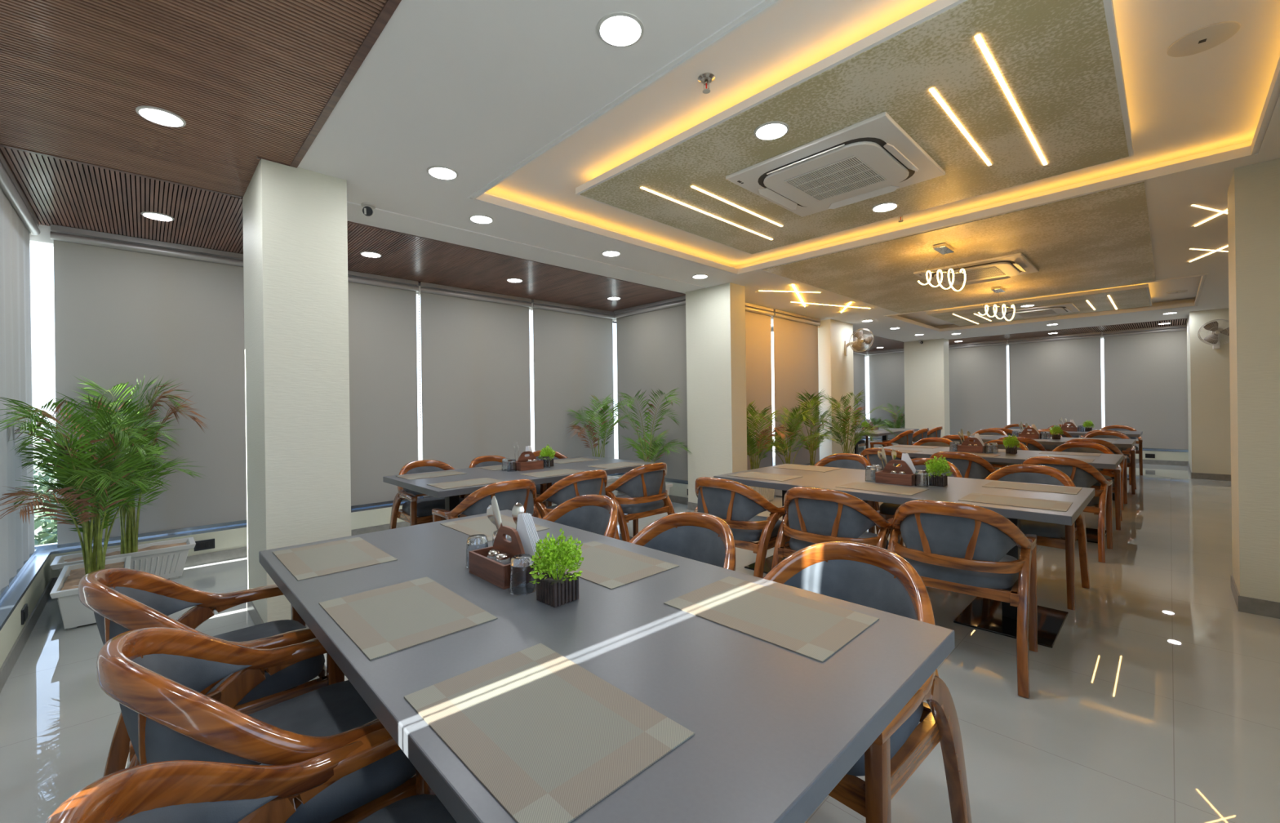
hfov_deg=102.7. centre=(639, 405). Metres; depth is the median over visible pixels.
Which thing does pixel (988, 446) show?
glass tumbler
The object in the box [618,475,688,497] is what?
column
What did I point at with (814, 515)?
armchair
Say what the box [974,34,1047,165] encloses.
recessed light
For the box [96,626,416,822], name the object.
armchair
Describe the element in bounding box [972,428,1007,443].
armchair
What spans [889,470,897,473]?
salt shaker
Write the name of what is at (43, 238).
wall header
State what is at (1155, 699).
floor
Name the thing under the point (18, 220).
roller blind
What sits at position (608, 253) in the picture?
recessed light
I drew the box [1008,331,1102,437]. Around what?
roller blind
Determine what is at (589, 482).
armchair
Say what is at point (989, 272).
grille
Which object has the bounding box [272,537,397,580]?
placemat
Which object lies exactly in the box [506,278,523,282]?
recessed light
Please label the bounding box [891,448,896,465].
spoon
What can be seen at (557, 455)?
armchair
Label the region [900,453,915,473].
paper napkins
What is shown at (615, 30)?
diffuser
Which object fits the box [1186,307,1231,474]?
column
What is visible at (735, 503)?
armchair
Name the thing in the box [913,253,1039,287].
air conditioner
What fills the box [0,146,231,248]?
ceiling panel
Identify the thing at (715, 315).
column
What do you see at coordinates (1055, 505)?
placemat
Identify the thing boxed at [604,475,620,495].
planter
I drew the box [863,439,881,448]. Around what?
planter
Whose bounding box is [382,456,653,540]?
dining table
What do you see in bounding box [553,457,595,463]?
placemat
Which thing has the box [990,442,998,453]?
glass tumbler
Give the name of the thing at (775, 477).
placemat
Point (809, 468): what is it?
placemat
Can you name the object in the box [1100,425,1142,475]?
armchair
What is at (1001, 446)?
armchair
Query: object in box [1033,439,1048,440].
placemat
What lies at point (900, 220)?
sprinkler
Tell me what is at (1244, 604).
baseboard
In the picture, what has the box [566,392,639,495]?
potted palm
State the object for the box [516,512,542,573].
paper napkins
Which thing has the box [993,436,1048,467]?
armchair
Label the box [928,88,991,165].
recessed light
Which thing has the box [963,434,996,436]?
placemat
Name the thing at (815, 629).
placemat
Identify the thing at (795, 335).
roller blind
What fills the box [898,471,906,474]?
salt shaker
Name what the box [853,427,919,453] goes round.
dining table
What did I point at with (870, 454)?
armchair
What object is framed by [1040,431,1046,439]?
glass tumbler
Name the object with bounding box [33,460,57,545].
tree
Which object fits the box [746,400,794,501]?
potted palm
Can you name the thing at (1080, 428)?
glass tumbler
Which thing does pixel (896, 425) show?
potted palm
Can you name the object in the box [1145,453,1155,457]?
power socket
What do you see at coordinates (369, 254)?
recessed light
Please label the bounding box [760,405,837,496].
potted palm
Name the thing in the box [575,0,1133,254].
light
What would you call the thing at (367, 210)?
security camera
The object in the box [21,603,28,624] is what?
power socket
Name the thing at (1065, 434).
armchair
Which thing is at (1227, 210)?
recessed light
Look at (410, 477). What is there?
placemat
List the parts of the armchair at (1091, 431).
rail, leg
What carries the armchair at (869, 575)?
on the floor
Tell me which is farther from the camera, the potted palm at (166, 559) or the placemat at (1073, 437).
the placemat at (1073, 437)
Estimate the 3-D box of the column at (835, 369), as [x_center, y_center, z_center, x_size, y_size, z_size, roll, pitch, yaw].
[3.257,-0.109,9.203,0.880,2.752,0.800,-1,0,-44]
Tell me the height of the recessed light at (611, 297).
0.008 m
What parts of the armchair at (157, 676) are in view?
rail, rail, leg, leg, armrest, seat, seat frame, armrest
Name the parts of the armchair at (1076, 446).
rail, seat frame, seat, rail, leg, armrest, leg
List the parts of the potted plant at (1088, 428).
pot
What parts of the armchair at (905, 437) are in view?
armrest, rail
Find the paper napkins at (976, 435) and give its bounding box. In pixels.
[973,432,984,445]
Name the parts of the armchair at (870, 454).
rail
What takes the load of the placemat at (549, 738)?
on the dining table at (775, 728)
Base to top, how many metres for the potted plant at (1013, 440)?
0.208 m
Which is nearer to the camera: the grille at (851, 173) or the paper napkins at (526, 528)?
the paper napkins at (526, 528)
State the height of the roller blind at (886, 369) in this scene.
2.413 m
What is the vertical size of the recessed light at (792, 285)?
0.004 m
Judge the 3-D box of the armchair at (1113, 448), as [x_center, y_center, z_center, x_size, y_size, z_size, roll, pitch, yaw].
[5.654,0.823,6.418,0.613,0.834,0.633,-1,0,-42]
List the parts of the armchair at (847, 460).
rail, leg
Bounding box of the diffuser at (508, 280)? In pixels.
[507,279,521,282]
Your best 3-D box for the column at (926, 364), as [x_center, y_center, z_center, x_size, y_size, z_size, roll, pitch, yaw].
[6.657,-0.154,11.887,0.400,2.752,0.830,-1,0,-44]
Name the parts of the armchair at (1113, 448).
rail, seat frame, leg, leg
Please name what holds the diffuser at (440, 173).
attached to the recessed light at (442, 172)
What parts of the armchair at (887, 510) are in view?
leg, seat frame, seat, rail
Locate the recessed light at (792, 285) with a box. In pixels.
[791,284,804,306]
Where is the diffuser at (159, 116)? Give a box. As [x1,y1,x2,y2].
[139,108,182,126]
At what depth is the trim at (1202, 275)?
7.41 m
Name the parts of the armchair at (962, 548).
leg, rail, seat, rail, seat frame, leg, armrest, leg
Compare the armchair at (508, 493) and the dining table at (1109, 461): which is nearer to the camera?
the armchair at (508, 493)
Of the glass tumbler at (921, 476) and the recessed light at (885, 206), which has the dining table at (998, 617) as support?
the glass tumbler at (921, 476)
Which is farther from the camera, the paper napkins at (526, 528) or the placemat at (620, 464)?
the placemat at (620, 464)
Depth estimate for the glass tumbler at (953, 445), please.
5.69 m
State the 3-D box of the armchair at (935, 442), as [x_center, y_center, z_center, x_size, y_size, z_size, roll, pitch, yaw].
[3.751,0.848,6.586,0.633,0.834,0.613,-1,0,43]
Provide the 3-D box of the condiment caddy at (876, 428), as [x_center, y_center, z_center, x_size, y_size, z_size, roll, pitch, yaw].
[4.647,0.419,10.290,0.235,0.158,0.170,-1,0,-44]
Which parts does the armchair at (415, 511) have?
leg, armrest, leg, rail, rail, seat frame, seat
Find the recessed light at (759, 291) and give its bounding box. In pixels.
[759,290,820,293]
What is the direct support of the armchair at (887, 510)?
on the floor
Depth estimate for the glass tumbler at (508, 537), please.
1.86 m
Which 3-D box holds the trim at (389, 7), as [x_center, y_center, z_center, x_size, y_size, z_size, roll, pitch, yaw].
[3.213,-1.457,5.734,13.820,0.036,4.950,-1,0,-44]
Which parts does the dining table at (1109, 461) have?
plate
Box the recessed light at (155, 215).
[140,211,174,221]
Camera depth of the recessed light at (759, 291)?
6.43 m
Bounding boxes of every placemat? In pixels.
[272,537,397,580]
[318,576,497,660]
[395,470,465,479]
[404,643,694,822]
[426,477,502,488]
[440,514,549,541]
[479,465,502,471]
[520,468,582,477]
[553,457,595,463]
[566,541,679,589]
[587,462,646,469]
[663,576,879,662]
[727,471,802,481]
[773,464,841,471]
[835,481,928,495]
[862,431,888,433]
[892,448,922,453]
[893,444,941,448]
[894,428,915,430]
[958,493,1072,511]
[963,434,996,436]
[970,453,999,457]
[982,480,1081,494]
[1026,456,1094,462]
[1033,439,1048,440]
[1039,451,1101,456]
[1071,437,1117,439]
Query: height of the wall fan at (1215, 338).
0.434 m
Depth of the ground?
81.49 m
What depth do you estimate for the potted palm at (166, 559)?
3.91 m
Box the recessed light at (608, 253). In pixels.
[601,250,620,256]
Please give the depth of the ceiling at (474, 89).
2.67 m
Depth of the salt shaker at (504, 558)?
1.63 m
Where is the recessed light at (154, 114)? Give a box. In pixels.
[135,105,186,127]
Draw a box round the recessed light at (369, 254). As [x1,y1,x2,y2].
[360,251,382,257]
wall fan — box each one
[844,328,873,355]
[1197,319,1229,349]
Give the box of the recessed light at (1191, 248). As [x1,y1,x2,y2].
[1191,248,1228,252]
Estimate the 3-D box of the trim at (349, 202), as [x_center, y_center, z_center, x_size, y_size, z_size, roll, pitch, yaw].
[-0.619,-1.391,4.778,3.940,0.008,0.015,-1,0,-44]
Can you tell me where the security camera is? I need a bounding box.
[360,202,375,217]
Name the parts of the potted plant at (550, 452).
pot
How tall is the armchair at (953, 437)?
0.834 m
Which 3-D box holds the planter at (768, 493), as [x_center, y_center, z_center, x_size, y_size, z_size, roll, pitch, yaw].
[1.528,1.125,6.778,0.719,0.330,0.282,-1,0,-44]
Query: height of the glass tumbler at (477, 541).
0.103 m
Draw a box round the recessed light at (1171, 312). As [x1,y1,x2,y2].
[1162,311,1177,314]
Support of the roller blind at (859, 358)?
hanging from the ceiling at (474, 89)
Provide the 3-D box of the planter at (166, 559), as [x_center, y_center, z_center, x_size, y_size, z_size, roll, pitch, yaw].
[-3.894,1.231,3.898,0.760,0.260,0.304,-1,0,-44]
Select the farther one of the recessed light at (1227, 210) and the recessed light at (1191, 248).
the recessed light at (1191, 248)
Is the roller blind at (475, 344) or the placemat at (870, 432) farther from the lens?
the placemat at (870, 432)
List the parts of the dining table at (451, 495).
plate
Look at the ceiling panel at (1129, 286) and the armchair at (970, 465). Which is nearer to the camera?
the armchair at (970, 465)
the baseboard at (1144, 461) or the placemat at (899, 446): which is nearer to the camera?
the placemat at (899, 446)
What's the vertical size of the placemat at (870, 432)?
0.002 m
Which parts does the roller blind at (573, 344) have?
head rail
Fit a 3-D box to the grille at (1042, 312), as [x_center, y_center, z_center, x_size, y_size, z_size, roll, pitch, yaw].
[6.256,-1.442,8.069,0.450,0.005,0.434,-1,0,-44]
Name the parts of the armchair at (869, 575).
rail, leg, seat frame, seat, armrest, leg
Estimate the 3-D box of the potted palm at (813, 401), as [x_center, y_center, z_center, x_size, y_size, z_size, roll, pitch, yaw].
[2.657,0.507,7.868,1.119,1.535,0.802,-1,0,-4]
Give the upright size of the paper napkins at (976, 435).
0.204 m
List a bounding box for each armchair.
[44,727,457,822]
[78,567,344,776]
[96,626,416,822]
[389,459,466,528]
[431,478,541,521]
[462,455,546,506]
[533,449,567,506]
[533,469,619,539]
[542,493,617,537]
[604,462,675,542]
[628,511,735,570]
[693,476,791,577]
[762,541,972,822]
[771,486,903,568]
[814,453,879,533]
[857,435,868,454]
[859,448,911,470]
[867,457,962,537]
[870,429,914,448]
[887,499,1037,697]
[898,427,928,444]
[911,426,942,443]
[912,437,952,446]
[929,451,996,479]
[942,435,973,444]
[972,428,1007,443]
[983,439,1029,479]
[985,464,1090,609]
[989,427,1013,435]
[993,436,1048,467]
[1003,423,1031,428]
[1021,456,1112,562]
[1037,428,1072,451]
[1038,430,1062,450]
[1047,424,1083,437]
[1052,441,1122,529]
[1064,438,1127,510]
[1083,429,1135,484]
[1084,431,1136,493]
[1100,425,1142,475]
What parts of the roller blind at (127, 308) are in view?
head rail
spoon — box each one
[486,504,497,530]
[511,502,524,529]
[877,450,884,468]
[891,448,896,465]
[958,431,962,443]
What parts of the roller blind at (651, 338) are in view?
head rail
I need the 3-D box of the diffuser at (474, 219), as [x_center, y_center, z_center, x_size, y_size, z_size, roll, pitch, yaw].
[-1.182,-1.383,3.814,0.149,0.002,0.149,-1,0,-44]
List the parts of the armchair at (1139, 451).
rail, leg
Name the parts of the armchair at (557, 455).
seat, leg, rail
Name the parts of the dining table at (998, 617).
plate, plate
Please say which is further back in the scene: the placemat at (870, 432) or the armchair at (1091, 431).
the placemat at (870, 432)
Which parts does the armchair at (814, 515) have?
leg, seat frame, rail, rail, seat, leg, leg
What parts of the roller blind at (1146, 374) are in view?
head rail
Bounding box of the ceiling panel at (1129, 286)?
[925,284,1151,325]
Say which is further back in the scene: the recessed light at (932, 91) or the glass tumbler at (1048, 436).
the glass tumbler at (1048, 436)
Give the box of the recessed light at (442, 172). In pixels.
[426,165,457,179]
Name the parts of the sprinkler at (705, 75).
frame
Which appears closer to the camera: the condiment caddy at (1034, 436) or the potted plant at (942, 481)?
the potted plant at (942, 481)
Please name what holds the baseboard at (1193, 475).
attached to the column at (1207, 367)
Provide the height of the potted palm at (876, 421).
1.145 m
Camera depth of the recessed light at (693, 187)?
3.61 m
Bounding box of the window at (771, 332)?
[770,331,775,465]
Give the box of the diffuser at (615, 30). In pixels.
[600,16,639,44]
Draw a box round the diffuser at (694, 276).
[693,275,706,278]
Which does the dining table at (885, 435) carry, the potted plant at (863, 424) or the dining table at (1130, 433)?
the potted plant at (863, 424)
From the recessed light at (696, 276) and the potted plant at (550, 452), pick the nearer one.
the potted plant at (550, 452)
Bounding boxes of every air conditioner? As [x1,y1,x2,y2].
[725,111,945,217]
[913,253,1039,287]
[995,302,1079,319]
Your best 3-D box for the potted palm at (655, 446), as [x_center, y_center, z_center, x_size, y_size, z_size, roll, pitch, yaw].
[0.105,0.546,6.360,1.224,1.523,1.174,-1,0,-44]
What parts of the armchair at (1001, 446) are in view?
rail, rail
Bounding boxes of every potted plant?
[528,528,584,607]
[539,444,555,466]
[861,421,869,430]
[924,454,952,486]
[1001,433,1021,453]
[1048,424,1063,439]
[1082,419,1094,431]
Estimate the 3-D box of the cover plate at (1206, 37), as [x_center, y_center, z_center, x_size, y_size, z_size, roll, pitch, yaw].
[2.394,-1.552,2.179,0.210,0.008,0.210,-1,0,40]
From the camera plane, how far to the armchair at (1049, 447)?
8.04 m
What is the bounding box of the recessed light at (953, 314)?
[953,314,978,324]
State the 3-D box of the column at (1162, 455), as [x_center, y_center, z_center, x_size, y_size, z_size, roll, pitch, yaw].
[8.454,1.066,12.131,0.200,0.265,6.195,-1,0,-44]
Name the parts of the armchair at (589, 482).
leg, seat, rail, leg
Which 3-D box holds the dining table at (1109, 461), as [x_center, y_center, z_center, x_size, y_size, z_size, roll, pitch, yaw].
[3.725,0.886,5.539,1.100,0.750,2.150,-1,0,-44]
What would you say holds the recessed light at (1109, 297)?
in the ceiling at (474, 89)
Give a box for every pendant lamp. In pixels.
[917,242,965,291]
[978,285,1015,320]
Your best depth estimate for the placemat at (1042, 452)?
5.26 m
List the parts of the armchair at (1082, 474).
rail, seat, seat frame, rail, leg, leg, armrest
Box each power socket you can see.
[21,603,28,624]
[194,537,214,551]
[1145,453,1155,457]
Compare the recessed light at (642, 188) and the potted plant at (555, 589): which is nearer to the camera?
the potted plant at (555, 589)
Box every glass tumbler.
[465,533,488,568]
[492,530,511,546]
[502,457,509,471]
[506,458,516,471]
[509,553,536,595]
[541,456,550,467]
[865,466,876,481]
[871,464,882,471]
[915,470,928,486]
[924,468,936,485]
[949,441,957,451]
[984,443,993,453]
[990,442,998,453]
[1011,431,1017,436]
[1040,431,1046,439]
[1044,431,1050,439]
[1077,425,1084,431]
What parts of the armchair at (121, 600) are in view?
leg, leg, rail, seat frame, armrest, seat, armrest, leg, leg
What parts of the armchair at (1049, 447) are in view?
rail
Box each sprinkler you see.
[697,72,715,93]
[897,215,903,222]
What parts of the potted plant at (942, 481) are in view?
pot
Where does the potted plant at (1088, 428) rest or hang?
on the dining table at (1130, 433)
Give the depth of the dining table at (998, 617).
3.09 m
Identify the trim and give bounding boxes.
[0,0,1185,342]
[346,200,706,288]
[466,0,1279,275]
[618,473,688,484]
[884,273,1208,331]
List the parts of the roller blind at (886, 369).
head rail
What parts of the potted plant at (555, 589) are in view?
pot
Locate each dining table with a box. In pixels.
[258,509,955,822]
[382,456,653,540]
[713,463,1094,648]
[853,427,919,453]
[879,444,1123,542]
[941,434,1136,500]
[1011,429,1142,479]
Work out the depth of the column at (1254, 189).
3.08 m
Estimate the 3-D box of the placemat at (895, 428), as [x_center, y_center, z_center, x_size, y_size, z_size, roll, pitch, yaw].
[5.315,0.488,10.350,0.470,0.002,0.310,-1,0,-44]
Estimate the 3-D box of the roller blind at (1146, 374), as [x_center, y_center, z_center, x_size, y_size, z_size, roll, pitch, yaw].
[10.068,-0.326,10.217,0.082,2.413,1.209,-1,0,-44]
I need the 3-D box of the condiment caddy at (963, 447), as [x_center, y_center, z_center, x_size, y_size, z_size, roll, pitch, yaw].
[3.643,0.433,5.618,0.170,0.158,0.235,-1,0,-44]
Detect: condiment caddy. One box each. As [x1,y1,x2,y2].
[468,525,541,589]
[515,451,543,471]
[869,422,877,430]
[875,459,915,485]
[957,437,984,453]
[1018,427,1039,439]
[1061,422,1078,431]
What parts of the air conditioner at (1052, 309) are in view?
panel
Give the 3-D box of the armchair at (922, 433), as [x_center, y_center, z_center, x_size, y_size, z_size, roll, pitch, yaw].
[4.991,0.832,9.451,0.633,0.834,0.613,-1,0,-44]
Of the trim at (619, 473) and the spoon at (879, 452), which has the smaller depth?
the spoon at (879, 452)
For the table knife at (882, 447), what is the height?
0.242 m
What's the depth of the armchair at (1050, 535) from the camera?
3.47 m
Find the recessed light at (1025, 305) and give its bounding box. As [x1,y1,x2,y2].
[1020,304,1035,306]
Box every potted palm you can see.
[0,396,206,629]
[39,373,208,579]
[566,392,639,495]
[590,387,691,494]
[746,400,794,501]
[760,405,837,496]
[791,388,849,465]
[813,391,896,453]
[853,409,892,448]
[876,403,905,444]
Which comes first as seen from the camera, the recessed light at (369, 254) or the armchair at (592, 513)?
the armchair at (592, 513)
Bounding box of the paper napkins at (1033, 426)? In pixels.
[1031,424,1039,433]
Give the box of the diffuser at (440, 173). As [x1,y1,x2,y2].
[429,168,456,178]
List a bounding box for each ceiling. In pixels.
[0,0,1279,351]
[484,0,1279,268]
[895,275,1201,328]
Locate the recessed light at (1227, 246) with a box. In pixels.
[1189,245,1227,262]
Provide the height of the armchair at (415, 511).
0.834 m
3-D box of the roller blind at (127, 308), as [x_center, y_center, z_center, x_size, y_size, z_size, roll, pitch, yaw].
[-3.950,-0.141,4.240,1.204,2.413,0.082,-1,0,-44]
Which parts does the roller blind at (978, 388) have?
head rail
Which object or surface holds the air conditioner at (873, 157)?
attached to the ceiling at (474, 89)
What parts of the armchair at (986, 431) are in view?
rail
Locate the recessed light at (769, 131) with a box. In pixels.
[754,120,789,140]
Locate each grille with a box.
[784,155,886,201]
[946,266,1005,282]
[1017,310,1056,316]
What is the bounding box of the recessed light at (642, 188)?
[640,186,773,239]
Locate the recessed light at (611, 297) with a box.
[607,296,621,299]
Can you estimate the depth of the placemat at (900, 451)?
5.76 m
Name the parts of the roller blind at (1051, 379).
head rail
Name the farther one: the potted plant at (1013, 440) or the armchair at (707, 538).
the potted plant at (1013, 440)
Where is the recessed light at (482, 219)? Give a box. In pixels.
[468,214,493,223]
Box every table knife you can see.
[491,495,502,529]
[881,445,887,465]
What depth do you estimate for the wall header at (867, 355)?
11.35 m
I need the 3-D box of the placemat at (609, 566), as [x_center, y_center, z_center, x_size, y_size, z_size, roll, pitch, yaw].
[-0.139,0.560,1.834,0.310,0.002,0.470,-1,0,-44]
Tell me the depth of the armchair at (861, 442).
11.06 m
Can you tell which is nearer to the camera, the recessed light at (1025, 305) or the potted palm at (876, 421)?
the recessed light at (1025, 305)
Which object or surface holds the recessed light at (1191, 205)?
in the ceiling at (474, 89)
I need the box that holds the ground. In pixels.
[32,422,870,539]
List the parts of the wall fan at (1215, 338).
wall plate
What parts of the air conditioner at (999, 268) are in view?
panel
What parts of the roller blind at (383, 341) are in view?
head rail, bead chain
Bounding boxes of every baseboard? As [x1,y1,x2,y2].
[0,577,53,692]
[53,490,618,586]
[246,600,307,627]
[618,491,697,510]
[879,446,1187,466]
[1187,461,1231,480]
[1230,573,1279,618]
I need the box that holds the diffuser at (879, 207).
[873,204,896,211]
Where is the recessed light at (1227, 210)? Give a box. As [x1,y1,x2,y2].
[1195,209,1227,226]
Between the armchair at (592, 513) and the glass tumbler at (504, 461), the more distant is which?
the glass tumbler at (504, 461)
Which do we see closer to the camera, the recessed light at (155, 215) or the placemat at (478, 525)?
the placemat at (478, 525)
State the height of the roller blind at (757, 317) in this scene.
2.413 m
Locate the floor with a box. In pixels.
[0,451,1279,822]
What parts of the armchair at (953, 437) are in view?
rail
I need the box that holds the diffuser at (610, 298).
[608,297,619,299]
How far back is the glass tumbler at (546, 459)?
4.64 m
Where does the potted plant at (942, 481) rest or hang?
on the dining table at (998, 617)
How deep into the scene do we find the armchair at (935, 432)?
9.74 m
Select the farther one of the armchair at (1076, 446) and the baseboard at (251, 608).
the armchair at (1076, 446)
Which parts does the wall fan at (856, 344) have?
wall plate, arm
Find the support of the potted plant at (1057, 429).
on the dining table at (1120, 442)
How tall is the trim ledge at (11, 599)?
0.020 m
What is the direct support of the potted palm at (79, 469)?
on the floor
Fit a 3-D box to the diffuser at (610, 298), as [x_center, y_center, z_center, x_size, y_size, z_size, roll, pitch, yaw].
[-0.338,-1.394,6.688,0.149,0.002,0.149,-1,0,-44]
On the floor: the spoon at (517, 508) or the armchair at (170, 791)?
the armchair at (170, 791)
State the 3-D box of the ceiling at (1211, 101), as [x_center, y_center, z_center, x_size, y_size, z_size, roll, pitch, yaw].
[1.207,-1.507,3.183,3.310,0.087,3.870,-1,0,-44]
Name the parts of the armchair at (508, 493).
leg, armrest, leg, rail, leg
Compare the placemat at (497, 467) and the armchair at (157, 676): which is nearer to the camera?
the armchair at (157, 676)
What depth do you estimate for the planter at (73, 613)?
3.12 m
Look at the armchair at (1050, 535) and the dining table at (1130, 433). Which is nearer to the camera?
the armchair at (1050, 535)
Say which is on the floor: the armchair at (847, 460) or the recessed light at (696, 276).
the armchair at (847, 460)
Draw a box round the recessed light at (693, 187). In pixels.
[690,186,782,226]
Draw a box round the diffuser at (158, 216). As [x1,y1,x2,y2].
[143,213,172,220]
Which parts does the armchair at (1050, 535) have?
rail, seat, seat frame, leg, leg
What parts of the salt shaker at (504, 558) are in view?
glass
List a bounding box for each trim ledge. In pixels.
[0,549,52,630]
[50,473,618,554]
[880,439,1188,452]
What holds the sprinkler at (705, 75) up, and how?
attached to the ceiling at (1211, 101)
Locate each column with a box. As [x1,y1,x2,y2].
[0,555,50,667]
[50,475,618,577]
[242,159,351,622]
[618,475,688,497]
[685,282,746,502]
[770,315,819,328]
[817,319,854,460]
[879,440,1188,461]
[903,338,950,437]
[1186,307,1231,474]
[1227,158,1279,602]
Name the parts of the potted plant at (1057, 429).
pot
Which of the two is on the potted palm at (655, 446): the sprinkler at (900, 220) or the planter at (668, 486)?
the planter at (668, 486)
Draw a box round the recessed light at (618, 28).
[596,11,644,47]
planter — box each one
[49,537,195,579]
[49,555,131,629]
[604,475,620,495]
[665,482,673,494]
[747,485,774,501]
[773,488,782,496]
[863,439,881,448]
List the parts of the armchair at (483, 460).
rail, leg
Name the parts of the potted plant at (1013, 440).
pot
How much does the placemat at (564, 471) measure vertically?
0.002 m
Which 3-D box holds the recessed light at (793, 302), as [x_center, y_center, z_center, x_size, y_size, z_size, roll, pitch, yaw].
[2.767,-1.437,7.376,1.460,0.004,0.013,-1,0,-23]
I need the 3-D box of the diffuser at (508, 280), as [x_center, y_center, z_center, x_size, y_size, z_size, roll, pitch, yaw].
[-1.387,-1.380,5.673,0.149,0.002,0.149,-1,0,-44]
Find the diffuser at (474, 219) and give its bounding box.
[471,216,491,222]
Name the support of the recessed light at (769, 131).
in the ceiling at (474, 89)
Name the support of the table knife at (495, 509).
in the condiment caddy at (496, 573)
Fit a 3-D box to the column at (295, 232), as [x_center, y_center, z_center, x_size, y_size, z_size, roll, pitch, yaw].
[-2.196,-0.037,3.264,0.425,2.752,0.755,-1,0,-44]
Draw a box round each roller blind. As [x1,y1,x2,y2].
[0,152,39,599]
[49,224,246,548]
[347,270,421,508]
[417,281,533,498]
[530,299,614,458]
[613,295,688,482]
[745,302,773,470]
[773,309,820,465]
[853,349,866,439]
[867,348,905,439]
[948,339,1008,435]
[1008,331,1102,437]
[1102,324,1188,450]
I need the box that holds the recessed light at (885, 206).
[871,202,898,212]
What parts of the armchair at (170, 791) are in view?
rail, leg, armrest, seat, leg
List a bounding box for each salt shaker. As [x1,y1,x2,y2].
[486,549,500,560]
[494,552,511,564]
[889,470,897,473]
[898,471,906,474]
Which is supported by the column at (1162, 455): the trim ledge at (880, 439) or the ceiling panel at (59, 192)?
the trim ledge at (880, 439)
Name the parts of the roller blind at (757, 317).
head rail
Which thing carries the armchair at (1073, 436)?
on the floor
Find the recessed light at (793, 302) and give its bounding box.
[793,302,869,308]
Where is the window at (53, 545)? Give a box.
[34,496,422,551]
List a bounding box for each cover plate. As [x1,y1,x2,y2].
[1166,289,1187,293]
[1167,21,1240,57]
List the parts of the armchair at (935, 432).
rail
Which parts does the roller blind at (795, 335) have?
head rail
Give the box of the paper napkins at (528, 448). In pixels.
[524,445,533,456]
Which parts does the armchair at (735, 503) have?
rail, rail, seat, seat frame, leg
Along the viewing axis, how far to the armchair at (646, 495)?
4.20 m
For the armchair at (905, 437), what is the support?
on the floor
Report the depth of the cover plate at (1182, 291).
7.32 m
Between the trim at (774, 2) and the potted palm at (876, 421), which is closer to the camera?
the trim at (774, 2)
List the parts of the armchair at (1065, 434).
rail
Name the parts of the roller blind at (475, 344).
head rail, bead chain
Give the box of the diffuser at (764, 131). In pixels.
[756,124,786,139]
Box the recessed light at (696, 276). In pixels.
[692,274,708,278]
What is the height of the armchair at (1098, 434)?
0.834 m
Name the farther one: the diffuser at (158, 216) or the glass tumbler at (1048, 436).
the glass tumbler at (1048, 436)
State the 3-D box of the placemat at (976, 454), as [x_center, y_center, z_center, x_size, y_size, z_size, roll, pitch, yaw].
[3.424,0.513,5.313,0.310,0.002,0.470,-1,0,-44]
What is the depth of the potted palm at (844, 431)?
8.17 m
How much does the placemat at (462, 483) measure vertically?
0.002 m
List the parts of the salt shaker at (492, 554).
glass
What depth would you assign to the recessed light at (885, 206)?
3.67 m
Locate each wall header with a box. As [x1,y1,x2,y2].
[29,224,616,323]
[866,327,1179,356]
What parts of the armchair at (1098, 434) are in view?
rail, rail, armrest, leg, leg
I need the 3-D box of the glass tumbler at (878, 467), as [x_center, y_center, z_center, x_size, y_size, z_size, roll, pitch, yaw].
[1.714,0.486,3.707,0.079,0.103,0.078,-1,0,9]
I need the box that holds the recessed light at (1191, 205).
[1191,204,1227,213]
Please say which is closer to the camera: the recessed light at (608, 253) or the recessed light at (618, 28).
the recessed light at (618, 28)
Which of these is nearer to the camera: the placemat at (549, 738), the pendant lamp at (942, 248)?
the placemat at (549, 738)
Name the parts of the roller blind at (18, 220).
head rail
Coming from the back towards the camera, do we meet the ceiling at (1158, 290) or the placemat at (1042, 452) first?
the ceiling at (1158, 290)
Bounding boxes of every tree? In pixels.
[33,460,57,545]
[34,505,57,546]
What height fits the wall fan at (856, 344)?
0.434 m
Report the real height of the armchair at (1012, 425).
0.834 m
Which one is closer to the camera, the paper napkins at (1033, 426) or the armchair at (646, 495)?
the armchair at (646, 495)
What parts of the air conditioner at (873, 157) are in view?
panel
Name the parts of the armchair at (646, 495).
leg, leg, rail, seat, rail, seat frame, leg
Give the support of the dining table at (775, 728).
on the floor
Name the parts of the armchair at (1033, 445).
rail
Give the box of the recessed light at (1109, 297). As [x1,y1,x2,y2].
[1107,295,1117,309]
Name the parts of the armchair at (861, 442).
seat, seat frame, leg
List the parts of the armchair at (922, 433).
rail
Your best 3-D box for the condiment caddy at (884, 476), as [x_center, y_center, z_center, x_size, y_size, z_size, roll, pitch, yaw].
[1.780,0.457,3.538,0.170,0.158,0.235,-1,0,-44]
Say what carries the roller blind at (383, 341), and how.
attached to the ceiling at (474, 89)

